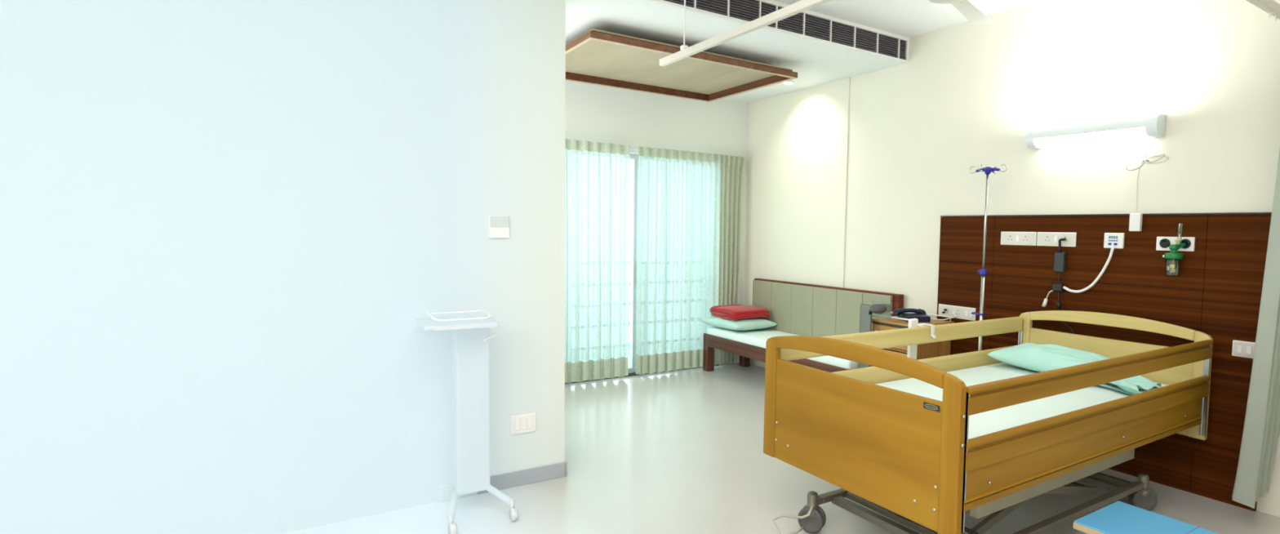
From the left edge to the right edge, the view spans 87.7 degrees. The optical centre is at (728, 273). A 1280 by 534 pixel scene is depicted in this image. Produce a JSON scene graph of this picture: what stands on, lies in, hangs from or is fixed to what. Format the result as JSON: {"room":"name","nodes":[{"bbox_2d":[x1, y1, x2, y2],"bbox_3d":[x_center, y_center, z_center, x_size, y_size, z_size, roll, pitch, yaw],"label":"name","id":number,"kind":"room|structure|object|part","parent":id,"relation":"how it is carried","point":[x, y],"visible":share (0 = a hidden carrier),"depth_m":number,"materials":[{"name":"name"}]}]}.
{"room":"hospital room","nodes":[
{"label":"hospital room","id":0,"kind":"room"},
{"bbox_2d":[0,0,565,533],"bbox_3d":[-3.519,-0.346,3.181,4.790,2.919,2.348,-2,4,-35],"label":"wall","id":1,"kind":"structure","parent":0,"point":[228,228],"depth_m":2.85,"materials":[{"name":"white paint"}]},
{"bbox_2d":[488,215,509,238],"bbox_3d":[-1.179,-0.243,3.395,0.102,0.116,0.018,-2,4,-35],"label":"thermostat","id":2,"kind":"object","parent":1,"relation":"attached to","point":[499,225],"visible":1,"depth_m":3.39,"materials":[{"name":"white plastic"}]},
{"bbox_2d":[477,459,567,493],"bbox_3d":[-1.187,1.086,3.679,0.482,0.082,0.312,-2,4,-35],"label":"baseboard","id":3,"kind":"structure","parent":1,"relation":"attached to","point":[512,479],"depth_m":3.56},
{"bbox_2d":[511,412,536,435],"bbox_3d":[-1.096,0.802,3.537,0.135,0.102,0.013,-2,4,-35],"label":"switch plate","id":4,"kind":"object","parent":1,"relation":"attached to","point":[525,423],"visible":1,"depth_m":3.53,"materials":[{"name":"white plastic"}]},
{"bbox_2d":[515,418,519,431],"bbox_3d":[-1.122,0.804,3.513,0.028,0.060,0.003,-2,4,-35],"label":"rocker switch","id":5,"kind":"object","parent":4,"relation":"attached to","point":[517,420],"depth_m":3.51,"materials":[{"name":"white plastic"}]},
{"bbox_2d":[521,417,526,429],"bbox_3d":[-1.093,0.803,3.533,0.028,0.060,0.003,-2,4,-35],"label":"rocker switch","id":6,"kind":"object","parent":4,"relation":"attached to","point":[523,420],"depth_m":3.53,"materials":[{"name":"white plastic"}]},
{"bbox_2d":[528,417,533,428],"bbox_3d":[-1.065,0.802,3.553,0.028,0.060,0.003,-2,4,-35],"label":"rocker switch","id":7,"kind":"object","parent":4,"relation":"attached to","point":[530,419],"depth_m":3.55,"materials":[{"name":"white plastic"}]},
{"bbox_2d":[629,146,638,150],"bbox_3d":[-0.964,-1.154,6.026,2.650,0.020,0.020,-2,4,-35],"label":"curtain rod","id":8,"kind":"object","parent":1,"relation":"attached to","point":[630,148],"visible":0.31,"depth_m":6.08,"materials":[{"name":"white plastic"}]},
{"bbox_2d":[564,138,630,382],"bbox_3d":[-1.478,-0.093,5.690,1.358,2.134,0.085,-2,4,-35],"label":"window curtain","id":9,"kind":"object","parent":8,"relation":"hanging from","point":[597,181],"visible":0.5,"depth_m":5.88,"materials":[{"name":"white fabric"}]},
{"bbox_2d":[635,146,720,374],"bbox_3d":[-0.475,-0.119,6.388,0.912,2.134,0.082,-2,4,-35],"label":"window curtain","id":10,"kind":"object","parent":8,"relation":"hanging from","point":[678,209],"visible":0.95,"depth_m":6.35,"materials":[{"name":"white fabric"}]},
{"bbox_2d":[717,154,746,364],"bbox_3d":[0.017,-0.140,6.745,0.328,2.120,0.068,-2,4,-35],"label":"curtain","id":11,"kind":"object","parent":8,"relation":"hanging from","point":[732,167],"visible":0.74,"depth_m":6.72,"materials":[{"name":"beige fabric"}]},
{"bbox_2d":[564,364,718,383],"bbox_3d":[-1.094,0.955,6.152,2.410,0.030,0.030,-2,4,-35],"label":"trim","id":12,"kind":"structure","parent":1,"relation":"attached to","point":[633,373],"depth_m":6.26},
{"bbox_2d":[565,0,905,102],"bbox_3d":[-0.319,-1.854,5.354,3.010,0.312,2.268,-2,4,-35],"label":"ceiling","id":13,"kind":"structure","parent":1,"relation":"attached to","point":[815,63],"depth_m":4.64,"materials":[{"name":"white paint"}]},
{"bbox_2d":[565,28,797,102],"bbox_3d":[-0.527,-1.629,5.216,1.740,0.127,1.265,-2,4,-35],"label":"ceiling panel","id":14,"kind":"object","parent":13,"relation":"attached to","point":[597,56],"visible":0.82,"depth_m":5.23,"materials":[{"name":"brown wood"}]},
{"bbox_2d":[782,80,793,84],"bbox_3d":[0.532,-1.708,5.880,0.104,0.014,0.104,-2,4,-35],"label":"recessed light","id":15,"kind":"object","parent":13,"relation":"attached to","point":[789,82],"visible":0.89,"depth_m":5.87,"materials":[{"name":"white plastic"}]},
{"bbox_2d":[564,80,748,364],"bbox_3d":[-1.020,-0.401,6.240,2.810,2.727,0.200,-2,4,-35],"label":"wall","id":16,"kind":"structure","parent":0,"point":[593,113],"depth_m":6.30,"materials":[{"name":"white paint"}]},
{"bbox_2d":[575,149,712,372],"bbox_3d":[-1.142,-0.085,6.182,2.410,2.100,0.136,-2,4,-35],"label":"window","id":17,"kind":"structure","parent":16,"relation":"in","point":[633,157],"depth_m":6.35,"materials":[{"name":"metal"}]},
{"bbox_2d":[283,362,1279,533],"bbox_3d":[-0.810,1.293,1.992,7.800,0.100,7.600,-2,4,-35],"label":"floor","id":18,"kind":"structure","parent":0,"point":[679,451],"depth_m":3.58,"materials":[{"name":"grey tile"}]},
{"bbox_2d":[416,309,518,533],"bbox_3d":[-1.244,0.666,3.115,0.386,0.991,0.414,-2,4,-35],"label":"pedestal stand","id":19,"kind":"object","parent":18,"relation":"on","point":[470,334],"visible":1,"depth_m":3.15,"materials":[{"name":"white metal"}]},
{"bbox_3d":[-1.280,1.064,3.077,0.032,0.062,0.276,0,4,-18],"label":"leg","id":20,"kind":"part","parent":19,"relation":"part of","materials":[{"name":"white metal"}]},
{"bbox_3d":[-1.167,0.323,3.174,0.117,0.080,0.021,1,4,4],"label":"height lever","id":21,"kind":"part","parent":19,"relation":"part of","materials":[{"name":"white plastic"}]},
{"bbox_3d":[-1.123,1.060,3.196,0.260,0.062,0.032,4,5,38],"label":"leg","id":22,"kind":"part","parent":19,"relation":"part of","materials":[{"name":"white metal"}]},
{"bbox_2d":[702,278,903,372],"bbox_3d":[0.576,0.561,5.894,0.590,0.912,2.025,-2,4,-35],"label":"bed","id":23,"kind":"object","parent":18,"relation":"on","point":[797,308],"visible":0.48,"depth_m":6.00,"materials":[{"name":"fabric"}]},
{"bbox_3d":[-0.193,0.775,6.559,0.080,0.370,0.085,-2,4,-35],"label":"leg","id":24,"kind":"part","parent":23,"relation":"part of","materials":[{"name":"brown wood"}]},
{"bbox_2d":[702,315,777,330],"bbox_3d":[0.098,0.469,6.479,0.500,0.129,0.620,-2,5,-37],"label":"sofa pillow","id":25,"kind":"object","parent":23,"relation":"on","point":[745,324],"visible":0.71,"depth_m":6.29,"materials":[{"name":"teal fabric"}]},
{"bbox_2d":[709,304,769,320],"bbox_3d":[0.116,0.371,6.469,0.420,0.112,0.482,-2,4,-35],"label":"folded blanket","id":26,"kind":"object","parent":25,"relation":"on","point":[730,312],"visible":1,"depth_m":6.33,"materials":[{"name":"red fabric"}]},
{"bbox_3d":[0.172,0.766,6.813,0.080,0.370,0.085,-2,4,-35],"label":"leg","id":27,"kind":"part","parent":23,"relation":"part of","materials":[{"name":"brown wood"}]},
{"bbox_2d":[751,280,772,328],"bbox_3d":[0.342,0.337,6.615,0.031,0.538,0.301,-2,4,-35],"label":"headboard panel","id":28,"kind":"object","parent":23,"relation":"on","point":[762,289],"depth_m":6.57,"materials":[{"name":"green fabric"}]},
{"bbox_3d":[0.358,0.714,5.723,0.030,0.120,1.915,-2,4,-35],"label":"rail","id":29,"kind":"part","parent":23,"relation":"part of","materials":[{"name":"brown wood"}]},
{"bbox_2d":[770,281,791,333],"bbox_3d":[0.515,0.356,6.368,0.031,0.538,0.301,-2,4,-35],"label":"cushion","id":30,"kind":"object","parent":23,"relation":"on","point":[780,291],"depth_m":6.34,"materials":[{"name":"green fabric"}]},
{"bbox_3d":[0.547,0.626,5.891,0.495,0.090,1.965,-2,4,-35],"label":"mattress","id":31,"kind":"part","parent":23,"relation":"part of","materials":[{"name":"white fabric"}]},
{"bbox_2d":[790,284,813,336],"bbox_3d":[0.688,0.375,6.120,0.031,0.538,0.301,-2,4,-35],"label":"cushion","id":32,"kind":"object","parent":23,"relation":"on","point":[802,295],"depth_m":6.10,"materials":[{"name":"green fabric"}]},
{"bbox_2d":[812,286,837,337],"bbox_3d":[0.862,0.394,5.873,0.031,0.538,0.301,-2,4,-35],"label":"cushion","id":33,"kind":"object","parent":23,"relation":"on","point":[824,299],"depth_m":5.85,"materials":[{"name":"green fabric"}]},
{"bbox_3d":[0.823,0.408,6.002,0.055,0.612,1.889,-2,4,-35],"label":"frame","id":34,"kind":"part","parent":23,"relation":"part of","materials":[{"name":"brown wood"}]},
{"bbox_2d":[835,289,863,335],"bbox_3d":[1.035,0.413,5.625,0.031,0.538,0.301,-2,4,-35],"label":"cushion","id":35,"kind":"object","parent":23,"relation":"on","point":[848,302],"depth_m":5.61,"materials":[{"name":"green fabric"}]},
{"bbox_2d":[862,292,893,331],"bbox_3d":[1.208,0.432,5.378,0.031,0.538,0.301,-2,4,-35],"label":"cushion","id":36,"kind":"object","parent":23,"relation":"on","point":[868,298],"depth_m":5.33,"materials":[{"name":"green fabric"}]},
{"bbox_2d":[858,303,886,368],"bbox_3d":[1.027,0.645,4.806,0.130,0.900,0.320,-2,4,-35],"label":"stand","id":37,"kind":"object","parent":18,"relation":"on","point":[865,320],"visible":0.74,"depth_m":4.84,"materials":[{"name":"grey metal"}]},
{"bbox_3d":[1.010,0.647,4.887,0.015,0.846,0.110,-2,4,-35],"label":"upright plate","id":38,"kind":"part","parent":37,"relation":"part of","materials":[{"name":"grey metal"}]},
{"bbox_3d":[1.073,0.249,4.716,0.120,0.072,0.120,-2,4,-35],"label":"knob","id":39,"kind":"part","parent":37,"relation":"part of","materials":[{"name":"grey plastic"}]},
{"bbox_2d":[871,311,954,366],"bbox_3d":[1.330,0.698,4.882,0.468,0.796,0.430,-2,4,-35],"label":"locker","id":40,"kind":"object","parent":18,"relation":"on","point":[927,350],"visible":0.12,"depth_m":4.76,"materials":[{"name":"laminate"}]},
{"bbox_3d":[1.175,0.767,4.782,0.019,0.425,0.355,-2,4,-35],"label":"door","id":41,"kind":"part","parent":40,"relation":"part of","materials":[{"name":"laminate"}]},
{"bbox_3d":[1.180,0.453,4.761,0.019,0.150,0.355,-2,4,-35],"label":"drawer","id":42,"kind":"part","parent":40,"relation":"part of","materials":[{"name":"laminate"}]},
{"bbox_3d":[1.342,0.321,4.862,0.417,0.041,0.411,-2,4,-35],"label":"gallery rail","id":43,"kind":"part","parent":40,"relation":"part of","materials":[{"name":"white plastic"}]},
{"bbox_2d":[892,308,956,322],"bbox_3d":[1.434,0.297,4.846,0.460,0.088,0.200,1,4,-7],"label":"telephone","id":44,"kind":"object","parent":40,"relation":"on","point":[921,314],"visible":1,"depth_m":4.82,"materials":[{"name":"blue plastic"}]},
{"bbox_2d":[763,310,1213,533],"bbox_3d":[1.318,0.726,3.275,2.221,0.945,1.084,-2,4,-35],"label":"hospital bed","id":45,"kind":"object","parent":18,"relation":"on","point":[920,444],"visible":0.99,"depth_m":2.81,"materials":[{"name":"brown wood"}]},
{"bbox_3d":[0.206,0.571,3.099,0.034,0.569,0.078,-2,4,-35],"label":"post","id":46,"kind":"part","parent":45,"relation":"part of","materials":[{"name":"brown wood"}]},
{"bbox_3d":[0.490,0.652,2.696,0.024,0.464,0.917,-2,4,-35],"label":"footboard","id":47,"kind":"part","parent":45,"relation":"part of","materials":[{"name":"brown wood"}]},
{"bbox_3d":[0.496,0.324,2.674,0.034,0.095,0.917,-2,4,-35],"label":"arched rail","id":48,"kind":"part","parent":45,"relation":"part of","materials":[{"name":"brown wood"}]},
{"bbox_3d":[1.059,0.346,3.705,2.066,0.096,0.031,-2,4,-35],"label":"rail","id":49,"kind":"part","parent":45,"relation":"part of","materials":[{"name":"brown wood"}]},
{"bbox_3d":[1.129,0.963,3.135,0.902,0.204,0.090,-2,4,-35],"label":"lift motor","id":50,"kind":"part","parent":45,"relation":"part of","materials":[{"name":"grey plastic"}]},
{"bbox_2d":[906,318,935,359],"bbox_3d":[1.108,0.460,3.792,0.153,0.407,0.076,2,4,15],"label":"dispenser bottle","id":51,"kind":"object","parent":45,"relation":"hanging from","point":[913,322],"visible":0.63,"depth_m":3.77,"materials":[{"name":"white plastic"}]},
{"bbox_3d":[0.776,0.633,2.285,0.034,0.569,0.078,-2,4,-35],"label":"post","id":52,"kind":"part","parent":45,"relation":"part of","materials":[{"name":"brown wood"}]},
{"bbox_3d":[1.389,0.960,2.979,0.958,0.255,0.022,-2,4,-35],"label":"scissor arm","id":53,"kind":"part","parent":45,"relation":"part of","materials":[{"name":"grey metal"}]},
{"bbox_3d":[1.351,0.660,3.299,2.056,0.125,0.984,-2,4,-35],"label":"mattress","id":54,"kind":"part","parent":45,"relation":"part of","materials":[{"name":"white fabric"}]},
{"bbox_3d":[1.929,0.525,4.302,0.034,0.569,0.078,-2,4,-35],"label":"post","id":55,"kind":"part","parent":45,"relation":"part of","materials":[{"name":"brown wood"}]},
{"bbox_3d":[1.452,0.892,3.289,1.530,0.093,0.580,-2,4,-35],"label":"lift frame","id":56,"kind":"part","parent":45,"relation":"part of","materials":[{"name":"paint"}]},
{"bbox_3d":[1.407,0.962,2.955,0.958,0.255,0.022,-2,4,-35],"label":"scissor arm","id":57,"kind":"part","parent":45,"relation":"part of","materials":[{"name":"grey metal"}]},
{"bbox_2d":[986,342,1161,395],"bbox_3d":[1.968,0.504,3.728,0.420,0.151,0.885,-1,4,-29],"label":"bed pillow","id":58,"kind":"object","parent":45,"relation":"on","point":[1030,356],"visible":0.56,"depth_m":3.71,"materials":[{"name":"teal fabric"}]},
{"bbox_3d":[1.661,0.412,2.846,2.066,0.096,0.031,-2,4,-35],"label":"rail","id":59,"kind":"part","parent":45,"relation":"part of","materials":[{"name":"brown wood"}]},
{"bbox_3d":[2.213,0.607,3.898,0.024,0.464,0.917,-2,4,-35],"label":"headboard","id":60,"kind":"part","parent":45,"relation":"part of","materials":[{"name":"brown wood"}]},
{"bbox_3d":[2.219,0.278,3.877,0.034,0.095,0.917,-2,4,-35],"label":"arched rail","id":61,"kind":"part","parent":45,"relation":"part of","materials":[{"name":"brown wood"}]},
{"bbox_3d":[2.499,0.588,3.488,0.034,0.569,0.078,-2,4,-35],"label":"post","id":62,"kind":"part","parent":45,"relation":"part of","materials":[{"name":"brown wood"}]},
{"bbox_2d":[968,163,1007,351],"bbox_3d":[1.676,0.215,4.332,0.499,1.844,0.476,-2,4,-35],"label":"stand","id":63,"kind":"object","parent":18,"relation":"on","point":[988,170],"visible":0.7,"depth_m":4.29,"materials":[{"name":"metal"}]},
{"bbox_2d":[1073,501,1218,533],"bbox_3d":[1.715,1.131,2.510,0.374,0.251,0.624,-2,4,-35],"label":"step stool","id":64,"kind":"object","parent":18,"relation":"on","point":[1118,517],"visible":1,"depth_m":2.64,"materials":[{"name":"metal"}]},
{"bbox_2d":[773,0,1039,37],"bbox_3d":[-0.101,-1.657,0.866,7.800,0.120,5.320,-2,4,-35],"label":"ceiling","id":65,"kind":"structure","parent":0,"point":[905,18],"depth_m":4.56,"materials":[{"name":"white paint"}]},
{"bbox_2d":[829,0,995,23],"bbox_3d":[1.235,-1.577,3.384,1.135,0.314,1.104,-2,4,-35],"label":"ceiling fan","id":66,"kind":"object","parent":65,"relation":"hanging from","point":[974,15],"visible":0.91,"depth_m":3.70,"materials":[{"name":"white metal"}]},
{"bbox_3d":[1.363,-1.484,3.720,0.139,0.030,0.535,4,5,37],"label":"blade","id":67,"kind":"part","parent":66,"relation":"part of","materials":[{"name":"white metal"}]},
{"bbox_2d":[659,0,1279,66],"bbox_3d":[1.196,-1.486,3.604,2.146,0.525,2.585,-2,4,-35],"label":"track","id":68,"kind":"object","parent":65,"relation":"hanging from","point":[799,6],"visible":1,"depth_m":3.27,"materials":[{"name":"white metal"}]},
{"bbox_3d":[-0.252,-1.546,3.833,0.009,0.489,0.009,0,4,-12],"label":"hanger rod","id":69,"kind":"part","parent":68,"relation":"part of","materials":[{"name":"white plastic"}]},
{"bbox_2d":[1231,10,1279,508],"bbox_3d":[2.555,-0.027,3.105,0.476,2.279,0.190,-2,4,-35],"label":"curtain","id":70,"kind":"object","parent":68,"relation":"hanging from","point":[1261,428],"visible":1,"depth_m":3.08,"materials":[{"name":"fabric"}]},
{"bbox_2d":[744,0,1279,517],"bbox_3d":[2.334,-0.355,4.066,0.200,3.039,7.600,-2,4,-35],"label":"wall","id":71,"kind":"structure","parent":0,"point":[967,94],"depth_m":4.45,"materials":[{"name":"beige paint"}]},
{"bbox_2d":[645,0,789,23],"bbox_3d":[-0.041,-1.707,4.158,1.080,0.199,0.024,-2,4,-35],"label":"air vent","id":72,"kind":"object","parent":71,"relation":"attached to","point":[742,11],"depth_m":4.20,"materials":[{"name":"white plastic"}]},
{"bbox_2d":[760,9,909,63],"bbox_3d":[0.809,-1.729,4.752,1.457,0.199,0.024,-2,4,-35],"label":"air vent","id":73,"kind":"object","parent":71,"relation":"attached to","point":[808,24],"depth_m":4.77,"materials":[{"name":"white plastic"}]},
{"bbox_2d":[837,77,850,287],"bbox_3d":[1.003,-0.334,5.787,0.014,2.727,0.065,-2,4,-35],"label":"trim","id":74,"kind":"structure","parent":71,"relation":"attached to","point":[846,81],"depth_m":5.75,"materials":[{"name":"beige paint"}]},
{"bbox_2d":[1025,113,1168,213],"bbox_3d":[2.195,-0.640,3.982,0.112,0.555,0.812,-2,4,-35],"label":"wall lamp","id":75,"kind":"object","parent":71,"relation":"attached to","point":[1153,126],"depth_m":3.88,"materials":[{"name":"white plastic"}]},
{"bbox_2d":[1034,127,1151,147],"bbox_3d":[2.190,-0.820,3.991,0.103,0.048,0.650,-2,4,-35],"label":"diffuser","id":76,"kind":"object","parent":75,"relation":"attached to","point":[1104,134],"depth_m":3.95,"materials":[{"name":"white plastic"}]},
{"bbox_3d":[2.378,-0.565,3.756,0.024,0.440,0.222,-2,4,-35],"label":"lamp cord","id":77,"kind":"part","parent":75,"relation":"part of","materials":[{"name":"white plastic"}]},
{"bbox_2d":[937,212,1271,511],"bbox_3d":[2.152,0.392,4.159,0.024,1.530,2.009,-2,4,-35],"label":"headboard panel","id":78,"kind":"object","parent":71,"relation":"attached to","point":[1227,262],"visible":0.49,"depth_m":3.76,"materials":[{"name":"brown wood"}]},
{"bbox_2d":[937,303,976,320],"bbox_3d":[1.673,0.276,4.796,0.037,0.090,0.316,-2,4,-35],"label":"wall socket","id":79,"kind":"object","parent":78,"relation":"attached to","point":[962,313],"visible":0.94,"depth_m":4.78,"materials":[{"name":"white plastic"}]},
{"bbox_2d":[1000,231,1036,245],"bbox_3d":[1.943,-0.236,4.405,0.019,0.088,0.255,-2,4,-35],"label":"wall socket","id":80,"kind":"object","parent":78,"relation":"attached to","point":[1024,238],"visible":1,"depth_m":4.39,"materials":[{"name":"white plastic"}]},
{"bbox_2d":[1036,231,1076,246],"bbox_3d":[2.091,-0.221,4.194,0.019,0.090,0.254,-2,4,-35],"label":"wall socket","id":81,"kind":"object","parent":78,"relation":"attached to","point":[1044,238],"visible":1,"depth_m":4.19,"materials":[{"name":"white plastic"}]},
{"bbox_2d":[1053,235,1057,242],"bbox_3d":[2.083,-0.221,4.192,0.004,0.040,0.022,-2,4,-35],"label":"rocker switch","id":82,"kind":"object","parent":81,"relation":"attached to","point":[1055,237],"depth_m":4.19,"materials":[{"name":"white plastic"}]},
{"bbox_2d":[1049,238,1074,333],"bbox_3d":[2.116,0.237,4.140,0.051,0.923,0.225,-2,4,-35],"label":"power adaptor","id":83,"kind":"object","parent":81,"relation":"hanging from","point":[1060,259],"visible":0.77,"depth_m":4.15,"materials":[{"name":"black plastic"}]},
{"bbox_3d":[2.136,0.344,4.129,0.015,0.712,0.169,-2,5,-40],"label":"cord","id":84,"kind":"part","parent":83,"relation":"part of","materials":[{"name":"black plastic"}]},
{"bbox_2d":[1062,232,1124,293],"bbox_3d":[2.211,-0.065,4.002,0.049,0.373,0.328,-2,4,-35],"label":"module","id":85,"kind":"object","parent":78,"relation":"attached to","point":[1112,240],"visible":1,"depth_m":3.92,"materials":[{"name":"white plastic"}]},
{"bbox_2d":[1041,289,1053,306],"bbox_3d":[2.048,0.155,4.224,0.024,0.117,0.074,-2,4,-35],"label":"handset","id":86,"kind":"object","parent":85,"relation":"attached to","point":[1045,301],"visible":1,"depth_m":4.23,"materials":[{"name":"beige plastic"}]},
{"bbox_3d":[2.289,-0.198,3.912,0.018,0.092,0.110,-2,4,-35],"label":"plate","id":87,"kind":"part","parent":85,"relation":"part of","materials":[{"name":"white plastic"}]},
{"bbox_2d":[1128,213,1142,231],"bbox_3d":[2.349,-0.298,3.804,0.031,0.104,0.062,-2,4,-35],"label":"switch box","id":88,"kind":"object","parent":78,"relation":"attached to","point":[1135,219],"visible":1,"depth_m":3.79,"materials":[{"name":"white plastic"}]},
{"bbox_2d":[1162,240,1186,272],"bbox_3d":[2.438,-0.133,3.611,0.095,0.286,0.095,-2,4,-35],"label":"oxygen regulator","id":89,"kind":"object","parent":78,"relation":"attached to","point":[1173,255],"visible":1,"depth_m":3.59,"materials":[{"name":"green plastic"}]},
{"bbox_2d":[1155,236,1195,251],"bbox_3d":[2.471,-0.167,3.649,0.021,0.078,0.187,-2,4,-35],"label":"outlet","id":90,"kind":"object","parent":78,"relation":"attached to","point":[1163,243],"visible":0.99,"depth_m":3.65,"materials":[{"name":"white plastic"}]},
{"bbox_2d":[1231,339,1255,358],"bbox_3d":[2.682,0.391,3.370,0.019,0.083,0.179,-2,4,-35],"label":"light switch","id":91,"kind":"object","parent":78,"relation":"attached to","point":[1240,348],"visible":0.6,"depth_m":3.40,"materials":[{"name":"white plastic"}]},
{"bbox_2d":[1236,344,1242,352],"bbox_3d":[2.644,0.387,3.411,0.004,0.040,0.022,-2,4,-35],"label":"rocker switch","id":92,"kind":"object","parent":91,"relation":"attached to","point":[1239,347],"depth_m":3.41,"materials":[{"name":"white plastic"}]},
{"bbox_2d":[1245,346,1251,354],"bbox_3d":[2.667,0.390,3.379,0.004,0.040,0.022,-2,4,-35],"label":"rocker switch","id":93,"kind":"object","parent":91,"relation":"attached to","point":[1248,348],"depth_m":3.38,"materials":[{"name":"white plastic"}]}
]}

